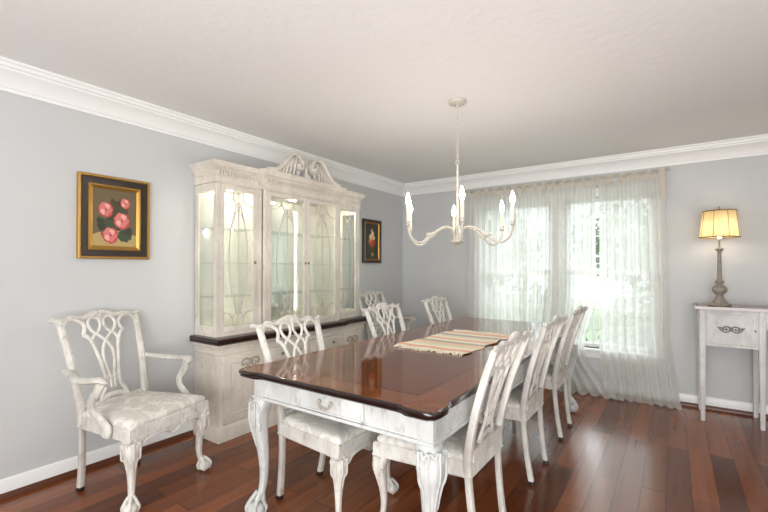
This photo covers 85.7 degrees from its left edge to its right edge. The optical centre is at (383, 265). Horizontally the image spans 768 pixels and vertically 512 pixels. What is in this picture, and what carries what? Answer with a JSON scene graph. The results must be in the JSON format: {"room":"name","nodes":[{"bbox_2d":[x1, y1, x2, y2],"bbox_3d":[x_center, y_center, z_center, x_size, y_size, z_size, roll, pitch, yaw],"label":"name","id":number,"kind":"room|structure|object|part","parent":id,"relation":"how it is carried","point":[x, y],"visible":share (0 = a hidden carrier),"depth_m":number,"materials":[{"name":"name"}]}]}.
{"room":"dining room","nodes":[
{"label":"dining room","id":0,"kind":"room"},
{"bbox_2d":[0,91,401,479],"bbox_3d":[-1.866,0.094,2.943,0.100,2.500,7.481,0,-1,35],"label":"wall","id":1,"kind":"structure","parent":0,"point":[43,145],"depth_m":2.70,"materials":[{"name":"grey paint"}]},
{"bbox_2d":[0,419,192,493],"bbox_3d":[-1.850,1.274,2.861,0.014,0.080,7.381,0,-1,35],"label":"baseboard","id":2,"kind":"structure","parent":1,"relation":"attached to","point":[14,482],"depth_m":2.62,"materials":[{"name":"white paint"}]},
{"bbox_2d":[0,430,192,500],"bbox_3d":[-1.845,1.327,2.857,0.026,0.032,7.381,0,-1,35],"label":"trim","id":3,"kind":"structure","parent":1,"relation":"attached to","point":[44,482],"depth_m":2.64,"materials":[{"name":"brown"}]},
{"bbox_2d":[76,171,149,259],"bbox_3d":[-1.849,-0.323,2.850,0.034,0.561,0.445,0,-1,35],"label":"painting","id":4,"kind":"object","parent":1,"relation":"attached to","point":[113,213],"visible":1,"depth_m":2.83,"materials":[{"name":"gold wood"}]},
{"bbox_3d":[-1.853,-0.323,2.853,0.024,0.441,0.325,0,-1,35],"label":"moulding","id":5,"kind":"part","parent":4,"relation":"part of","materials":[{"name":"gold metal"}]},
{"bbox_2d":[0,56,404,196],"bbox_3d":[-1.808,-1.078,2.850,0.110,0.157,7.381,0,-1,35],"label":"trim","id":6,"kind":"structure","parent":1,"relation":"attached to","point":[17,78],"depth_m":3.01,"materials":[{"name":"white paint"}]},
{"bbox_2d":[362,218,381,262],"bbox_3d":[-0.151,-0.302,5.275,0.034,0.550,0.375,0,-1,35],"label":"flower painting","id":7,"kind":"object","parent":1,"relation":"attached to","point":[371,229],"visible":1,"depth_m":5.27,"materials":[{"name":"black paint"}]},
{"bbox_3d":[-0.155,-0.302,5.278,0.024,0.479,0.304,0,-1,35],"label":"moulding","id":8,"kind":"part","parent":7,"relation":"part of","materials":[{"name":"gold metal"}]},
{"bbox_2d":[0,0,767,182],"bbox_3d":[0.429,-1.215,1.346,5.700,0.100,7.481,0,-1,35],"label":"ceiling","id":9,"kind":"structure","parent":0,"point":[366,85],"depth_m":2.42,"materials":[{"name":"white paint"}]},
{"bbox_2d":[405,97,514,247],"bbox_3d":[0.516,-0.638,2.906,0.817,1.032,0.720,0,-1,35],"label":"chandelier","id":10,"kind":"object","parent":9,"relation":"hanging from","point":[456,102],"visible":1,"depth_m":2.87,"materials":[{"name":"white metal"}]},
{"bbox_3d":[0.159,-0.437,2.746,0.032,0.087,0.033,0,-1,35],"label":"bulb","id":11,"kind":"part","parent":10,"relation":"part of","materials":[{"name":"white glass"}]},
{"bbox_3d":[0.321,-0.218,2.816,0.391,0.149,0.037,0,0,-24],"label":"arm","id":12,"kind":"part","parent":10,"relation":"part of","materials":[{"name":"white metal"}]},
{"bbox_3d":[0.344,-0.216,3.031,0.390,0.149,0.037,0,-1,35],"label":"arm","id":13,"kind":"part","parent":10,"relation":"part of","materials":[{"name":"white metal"}]},
{"bbox_3d":[0.516,-0.471,2.905,0.028,0.535,0.024,0,0,-5],"label":"rod","id":14,"kind":"part","parent":10,"relation":"part of","materials":[{"name":"white metal"}]},
{"bbox_3d":[0.516,-0.918,2.908,0.017,0.379,0.017,0,0,-11],"label":"chain","id":15,"kind":"part","parent":10,"relation":"part of","materials":[{"name":"white metal"}]},
{"bbox_3d":[0.493,-0.218,2.691,0.037,0.149,0.391,0,0,6],"label":"arm","id":16,"kind":"part","parent":10,"relation":"part of","materials":[{"name":"white metal"}]},
{"bbox_3d":[0.475,-0.438,2.517,0.032,0.087,0.033,0,-1,35],"label":"bulb","id":17,"kind":"part","parent":10,"relation":"part of","materials":[{"name":"white glass"}]},
{"bbox_3d":[0.710,-0.216,2.990,0.390,0.149,0.037,0,0,-24],"label":"arm","id":18,"kind":"part","parent":10,"relation":"part of","materials":[{"name":"white metal"}]},
{"bbox_3d":[0.686,-0.218,2.775,0.390,0.149,0.037,0,-1,35],"label":"arm","id":19,"kind":"part","parent":10,"relation":"part of","materials":[{"name":"white metal"}]},
{"bbox_3d":[0.872,-0.434,3.063,0.032,0.087,0.033,0,-1,35],"label":"bulb","id":20,"kind":"part","parent":10,"relation":"part of","materials":[{"name":"white glass"}]},
{"bbox_3d":[0.831,-0.436,2.675,0.032,0.087,0.033,0,-1,35],"label":"bulb","id":21,"kind":"part","parent":10,"relation":"part of","materials":[{"name":"white glass"}]},
{"bbox_2d":[0,387,767,511],"bbox_3d":[0.426,1.375,1.327,5.700,0.080,7.481,0,-1,35],"label":"floor","id":22,"kind":"structure","parent":0,"point":[618,455],"depth_m":2.64,"materials":[{"name":"brown wood"}]},
{"bbox_2d":[47,310,211,511],"bbox_3d":[-1.547,0.815,2.572,0.670,1.053,0.697,0,0,20],"label":"armchair","id":23,"kind":"object","parent":22,"relation":"on","point":[133,417],"visible":1,"depth_m":2.45,"materials":[{"name":"white paint"}]},
{"bbox_3d":[-1.846,0.829,2.453,0.189,0.980,0.078,0,0,7],"label":"leg","id":24,"kind":"part","parent":23,"relation":"part of","materials":[{"name":"white paint"}]},
{"bbox_3d":[-1.693,0.635,2.313,0.409,0.064,0.100,0,0,26],"label":"armrest","id":25,"kind":"part","parent":23,"relation":"part of","materials":[{"name":"white paint"}]},
{"bbox_3d":[-1.846,0.320,2.685,0.031,0.062,0.607,0,0,20],"label":"crest rail","id":26,"kind":"part","parent":23,"relation":"part of","materials":[{"name":"white paint"}]},
{"bbox_3d":[-1.708,0.863,2.631,0.042,0.054,0.403,0,0,20],"label":"shoe rail","id":27,"kind":"part","parent":23,"relation":"part of","materials":[{"name":"white paint"}]},
{"bbox_3d":[-1.366,1.115,2.237,0.102,0.450,0.102,0,0,20],"label":"leg","id":28,"kind":"part","parent":23,"relation":"part of","materials":[{"name":"white paint"}]},
{"bbox_3d":[-1.700,0.832,2.856,0.189,0.980,0.078,0,0,33],"label":"leg","id":29,"kind":"part","parent":23,"relation":"part of","materials":[{"name":"white paint"}]},
{"bbox_3d":[-1.486,0.943,2.549,0.511,0.115,0.572,0,0,20],"label":"seat frame","id":30,"kind":"part","parent":23,"relation":"part of","materials":[{"name":"white paint"}]},
{"bbox_2d":[83,391,204,429],"bbox_3d":[-1.481,0.859,2.548,0.472,0.062,0.543,0,0,20],"label":"seat cushion","id":31,"kind":"object","parent":23,"relation":"on","point":[129,410],"depth_m":2.45,"materials":[{"name":"fabric"}]},
{"bbox_3d":[-1.492,0.639,2.867,0.409,0.064,0.100,0,0,14],"label":"armrest","id":32,"kind":"part","parent":23,"relation":"part of","materials":[{"name":"white paint"}]},
{"bbox_3d":[-1.194,1.118,2.709,0.102,0.450,0.102,0,0,20],"label":"leg","id":33,"kind":"part","parent":23,"relation":"part of","materials":[{"name":"white paint"}]},
{"bbox_2d":[189,152,366,443],"bbox_3d":[-0.842,0.167,3.934,0.430,2.370,1.868,0,-1,35],"label":"china cabinet","id":34,"kind":"object","parent":22,"relation":"on","point":[269,241],"visible":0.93,"depth_m":3.56,"materials":[{"name":"beige paint"}]},
{"bbox_3d":[-1.176,-0.053,3.342,0.020,1.152,0.340,0,-1,35],"label":"glass door","id":35,"kind":"part","parent":34,"relation":"part of","materials":[{"name":"beige paint"}]},
{"bbox_3d":[-1.121,0.958,3.302,0.024,0.510,0.371,0,-1,35],"label":"door","id":36,"kind":"part","parent":34,"relation":"part of","materials":[{"name":"beige paint"}]},
{"bbox_3d":[-1.075,0.783,3.344,0.033,0.088,0.181,0,-1,35],"label":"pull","id":37,"kind":"part","parent":34,"relation":"part of","materials":[{"name":"metal"}]},
{"bbox_2d":[200,191,315,326],"bbox_3d":[-1.010,-0.047,4.054,0.005,1.159,1.734,0,-1,35],"label":"glass door","id":38,"kind":"structure","parent":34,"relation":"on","point":[206,198],"depth_m":3.96,"materials":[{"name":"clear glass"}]},
{"bbox_3d":[-0.853,-0.717,3.950,0.400,0.162,1.868,0,-1,35],"label":"cornice","id":39,"kind":"part","parent":34,"relation":"part of","materials":[{"name":"beige paint"}]},
{"bbox_3d":[-0.859,-0.714,3.946,0.395,0.124,1.794,0,-1,35],"label":"dentil moulding","id":40,"kind":"part","parent":34,"relation":"part of","materials":[{"name":"beige paint"}]},
{"bbox_2d":[189,316,366,346],"bbox_3d":[-0.843,0.590,3.932,0.430,0.055,1.852,0,-1,35],"label":"countertop","id":41,"kind":"structure","parent":34,"relation":"on","point":[239,338],"depth_m":3.39,"materials":[{"name":"black wood"}]},
{"bbox_3d":[-0.852,0.657,3.938,0.406,0.081,1.804,0,-1,35],"label":"frieze moulding","id":42,"kind":"part","parent":34,"relation":"part of","materials":[{"name":"beige paint"}]},
{"bbox_3d":[-0.860,-0.051,3.689,0.020,1.152,0.450,0,-1,35],"label":"glass door","id":43,"kind":"part","parent":34,"relation":"part of","materials":[{"name":"beige paint"}]},
{"bbox_3d":[-0.822,0.758,3.649,0.018,0.105,0.455,0,-1,35],"label":"drawer","id":44,"kind":"part","parent":34,"relation":"part of","materials":[{"name":"beige paint"}]},
{"bbox_2d":[271,263,321,264],"bbox_3d":[-0.887,-0.011,3.972,0.285,0.006,0.932,0,-1,35],"label":"glass shelf","id":45,"kind":"object","parent":34,"relation":"attached to","point":[271,263],"depth_m":4.11,"materials":[{"name":"clear glass"}]},
{"bbox_3d":[-0.605,-0.048,4.052,0.020,1.152,0.430,0,-1,35],"label":"glass door","id":46,"kind":"part","parent":34,"relation":"part of","materials":[{"name":"beige paint"}]},
{"bbox_3d":[-0.561,0.761,4.022,0.018,0.105,0.435,0,-1,35],"label":"drawer","id":47,"kind":"part","parent":34,"relation":"part of","materials":[{"name":"beige paint"}]},
{"bbox_3d":[-0.396,-0.044,4.456,0.020,1.152,0.332,0,-1,35],"label":"glass door","id":48,"kind":"part","parent":34,"relation":"part of","materials":[{"name":"beige paint"}]},
{"bbox_3d":[-0.346,0.966,4.408,0.024,0.510,0.363,0,-1,35],"label":"door","id":49,"kind":"part","parent":34,"relation":"part of","materials":[{"name":"beige paint"}]},
{"bbox_3d":[-0.334,0.791,4.401,0.033,0.088,0.181,0,-1,35],"label":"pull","id":50,"kind":"part","parent":34,"relation":"part of","materials":[{"name":"metal"}]},
{"bbox_2d":[250,315,398,511],"bbox_3d":[-0.334,0.827,2.411,0.662,1.030,0.587,0,0,34],"label":"dining chair","id":51,"kind":"object","parent":22,"relation":"on","point":[339,441],"visible":0.65,"depth_m":2.25,"materials":[{"name":"white paint"}]},
{"bbox_3d":[-0.643,0.841,2.377,0.191,0.957,0.080,0,0,17],"label":"leg","id":52,"kind":"part","parent":51,"relation":"part of","materials":[{"name":"white paint"}]},
{"bbox_3d":[-0.595,0.344,2.591,0.031,0.062,0.587,0,0,34],"label":"crest rail","id":53,"kind":"part","parent":51,"relation":"part of","materials":[{"name":"white paint"}]},
{"bbox_3d":[-0.473,0.863,2.505,0.042,0.054,0.370,0,0,34],"label":"shoe rail","id":54,"kind":"part","parent":51,"relation":"part of","materials":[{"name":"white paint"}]},
{"bbox_3d":[-0.418,0.844,2.710,0.080,0.957,0.191,0,-1,-39],"label":"leg","id":55,"kind":"part","parent":51,"relation":"part of","materials":[{"name":"white paint"}]},
{"bbox_2d":[283,411,366,444],"bbox_3d":[-0.273,0.859,2.369,0.472,0.062,0.503,0,0,34],"label":"seat cushion","id":56,"kind":"object","parent":51,"relation":"on","point":[322,430],"depth_m":2.17,"materials":[{"name":"fabric"}]},
{"bbox_3d":[-0.277,0.943,2.372,0.511,0.115,0.532,0,0,34],"label":"seat frame","id":57,"kind":"part","parent":51,"relation":"part of","materials":[{"name":"white paint"}]},
{"bbox_3d":[-0.225,1.115,2.058,0.090,0.450,0.090,0,0,34],"label":"leg","id":58,"kind":"part","parent":51,"relation":"part of","materials":[{"name":"white paint"}]},
{"bbox_3d":[0.032,1.117,2.439,0.090,0.450,0.090,0,0,34],"label":"leg","id":59,"kind":"part","parent":51,"relation":"part of","materials":[{"name":"white paint"}]},
{"bbox_2d":[361,303,405,337],"bbox_3d":[0.246,0.834,3.360,0.662,1.030,0.587,0,0,34],"label":"dining chair","id":60,"kind":"object","parent":22,"relation":"on","point":[380,306],"visible":0.23,"depth_m":3.49,"materials":[{"name":"white paint"}]},
{"bbox_3d":[-0.064,0.848,3.326,0.191,0.957,0.080,0,0,17],"label":"leg","id":61,"kind":"part","parent":60,"relation":"part of","materials":[{"name":"white paint"}]},
{"bbox_3d":[-0.015,0.351,3.540,0.031,0.062,0.587,0,0,34],"label":"crest rail","id":62,"kind":"part","parent":60,"relation":"part of","materials":[{"name":"white paint"}]},
{"bbox_3d":[0.161,0.851,3.660,0.080,0.957,0.191,0,-1,-39],"label":"leg","id":63,"kind":"part","parent":60,"relation":"part of","materials":[{"name":"white paint"}]},
{"bbox_2d":[359,290,415,339],"bbox_3d":[0.090,0.833,4.875,0.670,1.053,0.697,0,-1,35],"label":"armchair","id":64,"kind":"object","parent":22,"relation":"on","point":[412,319],"visible":0.26,"depth_m":4.99,"materials":[{"name":"white paint"}]},
{"bbox_3d":[-0.230,0.847,4.837,0.189,0.980,0.078,0,0,22],"label":"leg","id":65,"kind":"part","parent":64,"relation":"part of","materials":[{"name":"white paint"}]},
{"bbox_3d":[-0.171,0.339,5.061,0.031,0.062,0.607,0,-1,35],"label":"crest rail","id":66,"kind":"part","parent":64,"relation":"part of","materials":[{"name":"white paint"}]},
{"bbox_3d":[-0.119,0.653,4.662,0.409,0.064,0.100,0,-1,41],"label":"armrest","id":67,"kind":"part","parent":64,"relation":"part of","materials":[{"name":"white paint"}]},
{"bbox_3d":[0.015,0.850,5.188,0.078,0.980,0.189,0,-1,-42],"label":"leg","id":68,"kind":"part","parent":64,"relation":"part of","materials":[{"name":"white paint"}]},
{"bbox_3d":[0.219,0.657,5.146,0.409,0.064,0.100,0,0,29],"label":"armrest","id":69,"kind":"part","parent":64,"relation":"part of","materials":[{"name":"white paint"}]},
{"bbox_2d":[239,317,579,511],"bbox_3d":[0.528,0.950,3.014,1.180,0.795,2.885,0,-1,35],"label":"dining table","id":70,"kind":"object","parent":22,"relation":"on","point":[420,398],"visible":0.68,"depth_m":2.03,"materials":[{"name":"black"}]},
{"bbox_3d":[-0.660,0.962,2.213,0.127,0.756,0.127,0,-1,35],"label":"leg","id":71,"kind":"part","parent":70,"relation":"part of","materials":[{"name":"white paint"}]},
{"bbox_3d":[-0.272,0.642,1.898,0.088,0.041,0.029,0,-1,35],"label":"handle","id":72,"kind":"part","parent":70,"relation":"part of","materials":[{"name":"metal"}]},
{"bbox_3d":[-0.250,0.637,1.896,0.400,0.090,0.012,0,-1,35],"label":"drawer","id":73,"kind":"part","parent":70,"relation":"part of","materials":[{"name":"white paint"}]},
{"bbox_3d":[0.182,0.959,1.623,0.127,0.756,0.127,0,-1,35],"label":"leg","id":74,"kind":"part","parent":70,"relation":"part of","materials":[{"name":"white paint"}]},
{"bbox_2d":[393,329,509,356],"bbox_3d":[0.534,0.543,3.009,0.549,0.017,0.970,0,-1,35],"label":"table runner","id":75,"kind":"object","parent":70,"relation":"on","point":[461,342],"visible":0.98,"depth_m":2.93,"materials":[{"name":"beige fabric"}]},
{"bbox_3d":[1.716,0.976,3.813,0.127,0.756,0.127,0,-1,35],"label":"leg","id":76,"kind":"part","parent":70,"relation":"part of","materials":[{"name":"white paint"}]},
{"bbox_2d":[421,296,451,324],"bbox_3d":[0.803,0.841,4.226,0.662,1.030,0.587,0,0,33],"label":"dining chair","id":77,"kind":"object","parent":22,"relation":"on","point":[435,298],"visible":0.3,"depth_m":4.36,"materials":[{"name":"white paint"}]},
{"bbox_3d":[0.494,0.855,4.187,0.191,0.957,0.080,0,0,16],"label":"leg","id":78,"kind":"part","parent":77,"relation":"part of","materials":[{"name":"white paint"}]},
{"bbox_3d":[0.539,0.358,4.401,0.031,0.062,0.587,0,0,33],"label":"crest rail","id":79,"kind":"part","parent":77,"relation":"part of","materials":[{"name":"white paint"}]},
{"bbox_3d":[0.713,0.858,4.524,0.080,0.957,0.191,0,-1,-40],"label":"leg","id":80,"kind":"part","parent":77,"relation":"part of","materials":[{"name":"white paint"}]},
{"bbox_2d":[372,330,533,511],"bbox_3d":[0.354,0.825,2.114,0.662,1.030,0.587,0,-1,35],"label":"dining chair","id":81,"kind":"object","parent":22,"relation":"on","point":[474,444],"visible":0.64,"depth_m":1.99,"materials":[{"name":"white paint"}]},
{"bbox_3d":[-0.013,1.115,2.088,0.090,0.450,0.090,0,-1,35],"label":"leg","id":82,"kind":"part","parent":81,"relation":"part of","materials":[{"name":"white paint"}]},
{"bbox_2d":[377,422,488,460],"bbox_3d":[0.293,0.858,2.156,0.472,0.062,0.503,0,-1,35],"label":"seat cushion","id":83,"kind":"object","parent":81,"relation":"on","point":[455,444],"depth_m":1.99,"materials":[{"name":"fabric"}]},
{"bbox_3d":[0.298,0.942,2.152,0.511,0.115,0.532,0,-1,35],"label":"seat frame","id":84,"kind":"part","parent":81,"relation":"part of","materials":[{"name":"white paint"}]},
{"bbox_3d":[0.434,0.838,1.813,0.080,0.957,0.191,0,-1,-38],"label":"leg","id":85,"kind":"part","parent":81,"relation":"part of","materials":[{"name":"white paint"}]},
{"bbox_3d":[0.492,0.861,2.017,0.042,0.054,0.370,0,-1,35],"label":"shoe rail","id":86,"kind":"part","parent":81,"relation":"part of","materials":[{"name":"white paint"}]},
{"bbox_3d":[0.664,0.841,2.142,0.191,0.957,0.080,0,0,18],"label":"leg","id":87,"kind":"part","parent":81,"relation":"part of","materials":[{"name":"white paint"}]},
{"bbox_3d":[0.613,0.340,1.936,0.031,0.062,0.587,0,-1,35],"label":"crest rail","id":88,"kind":"part","parent":81,"relation":"part of","materials":[{"name":"white paint"}]},
{"bbox_2d":[479,315,567,485],"bbox_3d":[0.833,0.831,2.798,0.662,1.030,0.587,0,-1,35],"label":"dining chair","id":89,"kind":"object","parent":22,"relation":"on","point":[524,401],"visible":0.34,"depth_m":2.61,"materials":[{"name":"white paint"}]},
{"bbox_2d":[496,385,522,408],"bbox_3d":[0.772,0.863,2.840,0.472,0.062,0.503,0,-1,35],"label":"seat cushion","id":90,"kind":"object","parent":89,"relation":"on","point":[515,401],"depth_m":2.61,"materials":[{"name":"fabric"}]},
{"bbox_3d":[0.777,0.948,2.836,0.511,0.115,0.532,0,-1,35],"label":"seat frame","id":91,"kind":"part","parent":89,"relation":"part of","materials":[{"name":"white paint"}]},
{"bbox_3d":[0.912,0.843,2.497,0.080,0.957,0.191,0,-1,-38],"label":"leg","id":92,"kind":"part","parent":89,"relation":"part of","materials":[{"name":"white paint"}]},
{"bbox_3d":[0.971,0.866,2.701,0.042,0.054,0.370,0,-1,35],"label":"shoe rail","id":93,"kind":"part","parent":89,"relation":"part of","materials":[{"name":"white paint"}]},
{"bbox_3d":[1.143,0.846,2.826,0.191,0.957,0.080,0,0,18],"label":"leg","id":94,"kind":"part","parent":89,"relation":"part of","materials":[{"name":"white paint"}]},
{"bbox_3d":[1.092,0.346,2.620,0.031,0.062,0.587,0,-1,35],"label":"crest rail","id":95,"kind":"part","parent":89,"relation":"part of","materials":[{"name":"white paint"}]},
{"bbox_2d":[493,305,587,440],"bbox_3d":[1.297,0.836,3.462,0.662,1.030,0.587,0,-1,35],"label":"dining chair","id":96,"kind":"object","parent":22,"relation":"on","point":[557,374],"visible":0.46,"depth_m":3.27,"materials":[{"name":"white paint"}]},
{"bbox_3d":[1.242,0.953,3.500,0.511,0.115,0.532,0,-1,35],"label":"seat frame","id":97,"kind":"part","parent":96,"relation":"part of","materials":[{"name":"white paint"}]},
{"bbox_2d":[533,364,553,379],"bbox_3d":[1.237,0.868,3.503,0.472,0.062,0.503,0,-1,35],"label":"seat cushion","id":98,"kind":"object","parent":96,"relation":"on","point":[550,374],"depth_m":3.25,"materials":[{"name":"fabric"}]},
{"bbox_3d":[1.435,0.872,3.365,0.042,0.054,0.370,0,-1,35],"label":"shoe rail","id":99,"kind":"part","parent":96,"relation":"part of","materials":[{"name":"white paint"}]},
{"bbox_3d":[1.377,0.849,3.160,0.080,0.957,0.191,0,-1,-38],"label":"leg","id":100,"kind":"part","parent":96,"relation":"part of","materials":[{"name":"white paint"}]},
{"bbox_3d":[1.608,0.851,3.490,0.191,0.957,0.080,0,0,18],"label":"leg","id":101,"kind":"part","parent":96,"relation":"part of","materials":[{"name":"white paint"}]},
{"bbox_3d":[1.556,0.351,3.284,0.031,0.062,0.587,0,-1,35],"label":"crest rail","id":102,"kind":"part","parent":96,"relation":"part of","materials":[{"name":"white paint"}]},
{"bbox_2d":[693,303,767,430],"bbox_3d":[3.435,0.855,3.375,1.455,0.995,0.430,0,-1,35],"label":"console table","id":103,"kind":"object","parent":22,"relation":"on","point":[734,326],"visible":1,"depth_m":3.52,"materials":[{"name":"white paint"}]},
{"bbox_3d":[2.990,0.871,3.910,0.048,0.971,0.048,0,-1,35],"label":"leg","id":104,"kind":"part","parent":103,"relation":"part of","materials":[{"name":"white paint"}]},
{"bbox_3d":[2.789,0.868,3.623,0.048,0.971,0.048,0,-1,35],"label":"leg","id":105,"kind":"part","parent":103,"relation":"part of","materials":[{"name":"white paint"}]},
{"bbox_2d":[699,206,740,305],"bbox_3d":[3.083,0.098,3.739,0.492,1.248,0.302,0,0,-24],"label":"table lamp","id":106,"kind":"object","parent":103,"relation":"on","point":[718,224],"visible":0.85,"depth_m":3.64,"materials":[{"name":"brown"}]},
{"bbox_3d":[2.995,-0.364,3.699,0.286,0.237,0.286,0,-1,35],"label":"lamp shade","id":107,"kind":"part","parent":106,"relation":"part of","materials":[{"name":"beige fabric"}]},
{"bbox_3d":[2.938,0.547,3.506,0.338,0.267,0.016,0,-1,35],"label":"door","id":108,"kind":"part","parent":103,"relation":"part of","materials":[{"name":"white paint"}]},
{"bbox_3d":[3.309,0.869,3.687,0.048,0.971,0.048,0,-1,35],"label":"leg","id":109,"kind":"part","parent":103,"relation":"part of","materials":[{"name":"white paint"}]},
{"bbox_3d":[3.108,0.867,3.400,0.048,0.971,0.048,0,-1,35],"label":"leg","id":110,"kind":"part","parent":103,"relation":"part of","materials":[{"name":"white paint"}]},
{"bbox_2d":[402,154,767,404],"bbox_3d":[2.555,0.109,4.376,5.500,2.500,0.140,0,-1,35],"label":"wall","id":111,"kind":"structure","parent":0,"point":[438,268],"depth_m":4.01,"materials":[{"name":"grey paint"}]},
{"bbox_2d":[465,167,669,193],"bbox_3d":[1.925,-0.934,4.676,2.150,0.050,0.102,0,-1,35],"label":"curtain rod","id":112,"kind":"object","parent":111,"relation":"attached to","point":[667,168],"visible":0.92,"depth_m":4.51,"materials":[{"name":"white metal"}]},
{"bbox_2d":[466,184,526,320],"bbox_3d":[1.317,0.203,4.949,0.770,2.304,0.249,0,-1,35],"label":"sheer curtain","id":113,"kind":"object","parent":112,"relation":"hanging from","point":[495,273],"visible":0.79,"depth_m":5.02,"materials":[{"name":"white fabric"}]},
{"bbox_2d":[522,176,617,399],"bbox_3d":[1.979,0.201,4.498,1.000,2.305,0.244,0,-1,35],"label":"sheer curtain","id":114,"kind":"object","parent":112,"relation":"hanging from","point":[559,221],"visible":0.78,"depth_m":4.58,"materials":[{"name":"white fabric"}]},
{"bbox_2d":[594,169,681,409],"bbox_3d":[2.504,0.199,4.124,0.753,2.305,0.228,0,-1,35],"label":"sheer curtain","id":115,"kind":"object","parent":112,"relation":"hanging from","point":[633,270],"visible":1,"depth_m":4.19,"materials":[{"name":"white fabric"}]},
{"bbox_2d":[659,168,664,199],"bbox_3d":[2.714,-0.793,4.043,0.050,0.310,0.011,0,-1,35],"label":"curtain","id":116,"kind":"object","parent":112,"relation":"hanging from","point":[661,170],"visible":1,"depth_m":4.04,"materials":[{"name":"beige fabric"}]},
{"bbox_2d":[403,134,767,196],"bbox_3d":[2.485,-1.063,4.282,5.500,0.157,0.110,0,-1,35],"label":"trim","id":117,"kind":"structure","parent":111,"relation":"attached to","point":[756,145],"depth_m":4.37,"materials":[{"name":"white paint"}]},
{"bbox_2d":[585,188,620,357],"bbox_3d":[2.398,0.084,4.447,1.010,1.830,0.185,0,-1,35],"label":"window","id":118,"kind":"structure","parent":111,"relation":"in","point":[592,352],"depth_m":4.52,"materials":[{"name":"white paint"}]},
{"bbox_3d":[2.420,0.480,4.477,0.840,0.840,0.035,0,-1,35],"label":"sash","id":119,"kind":"part","parent":118,"relation":"part of","materials":[{"name":"white paint"}]},
{"bbox_3d":[2.388,0.949,4.429,1.010,0.100,0.155,0,-1,35],"label":"sill","id":120,"kind":"part","parent":118,"relation":"part of","materials":[{"name":"white paint"}]},
{"bbox_2d":[679,393,767,413],"bbox_3d":[2.510,1.288,4.305,5.500,0.080,0.014,0,-1,35],"label":"baseboard","id":121,"kind":"structure","parent":111,"relation":"attached to","point":[711,401],"depth_m":3.85,"materials":[{"name":"white paint"}]},
{"bbox_2d":[680,401,767,417],"bbox_3d":[2.506,1.342,4.299,5.500,0.032,0.026,0,-1,35],"label":"trim","id":122,"kind":"structure","parent":111,"relation":"attached to","point":[681,402],"depth_m":3.85,"materials":[{"name":"brown"}]},
{"label":"outside","id":123,"kind":"structure","parent":0,"visible":0},
{"bbox_2d":[585,301,598,342],"bbox_3d":[7.984,1.980,13.427,28.000,0.100,20.819,0,-1,35],"label":"lawn","id":124,"kind":"structure","parent":123,"point":[596,312],"depth_m":12.98,"materials":[{"name":"green plant"}]},
{"bbox_2d":[596,207,598,276],"bbox_3d":[9.061,-0.272,14.989,4.672,4.428,4.597,0,-1,35],"label":"tree","id":125,"kind":"object","parent":124,"relation":"on","point":[597,219],"visible":0.04,"depth_m":15.12,"materials":[{"name":"green plant"}]}
]}

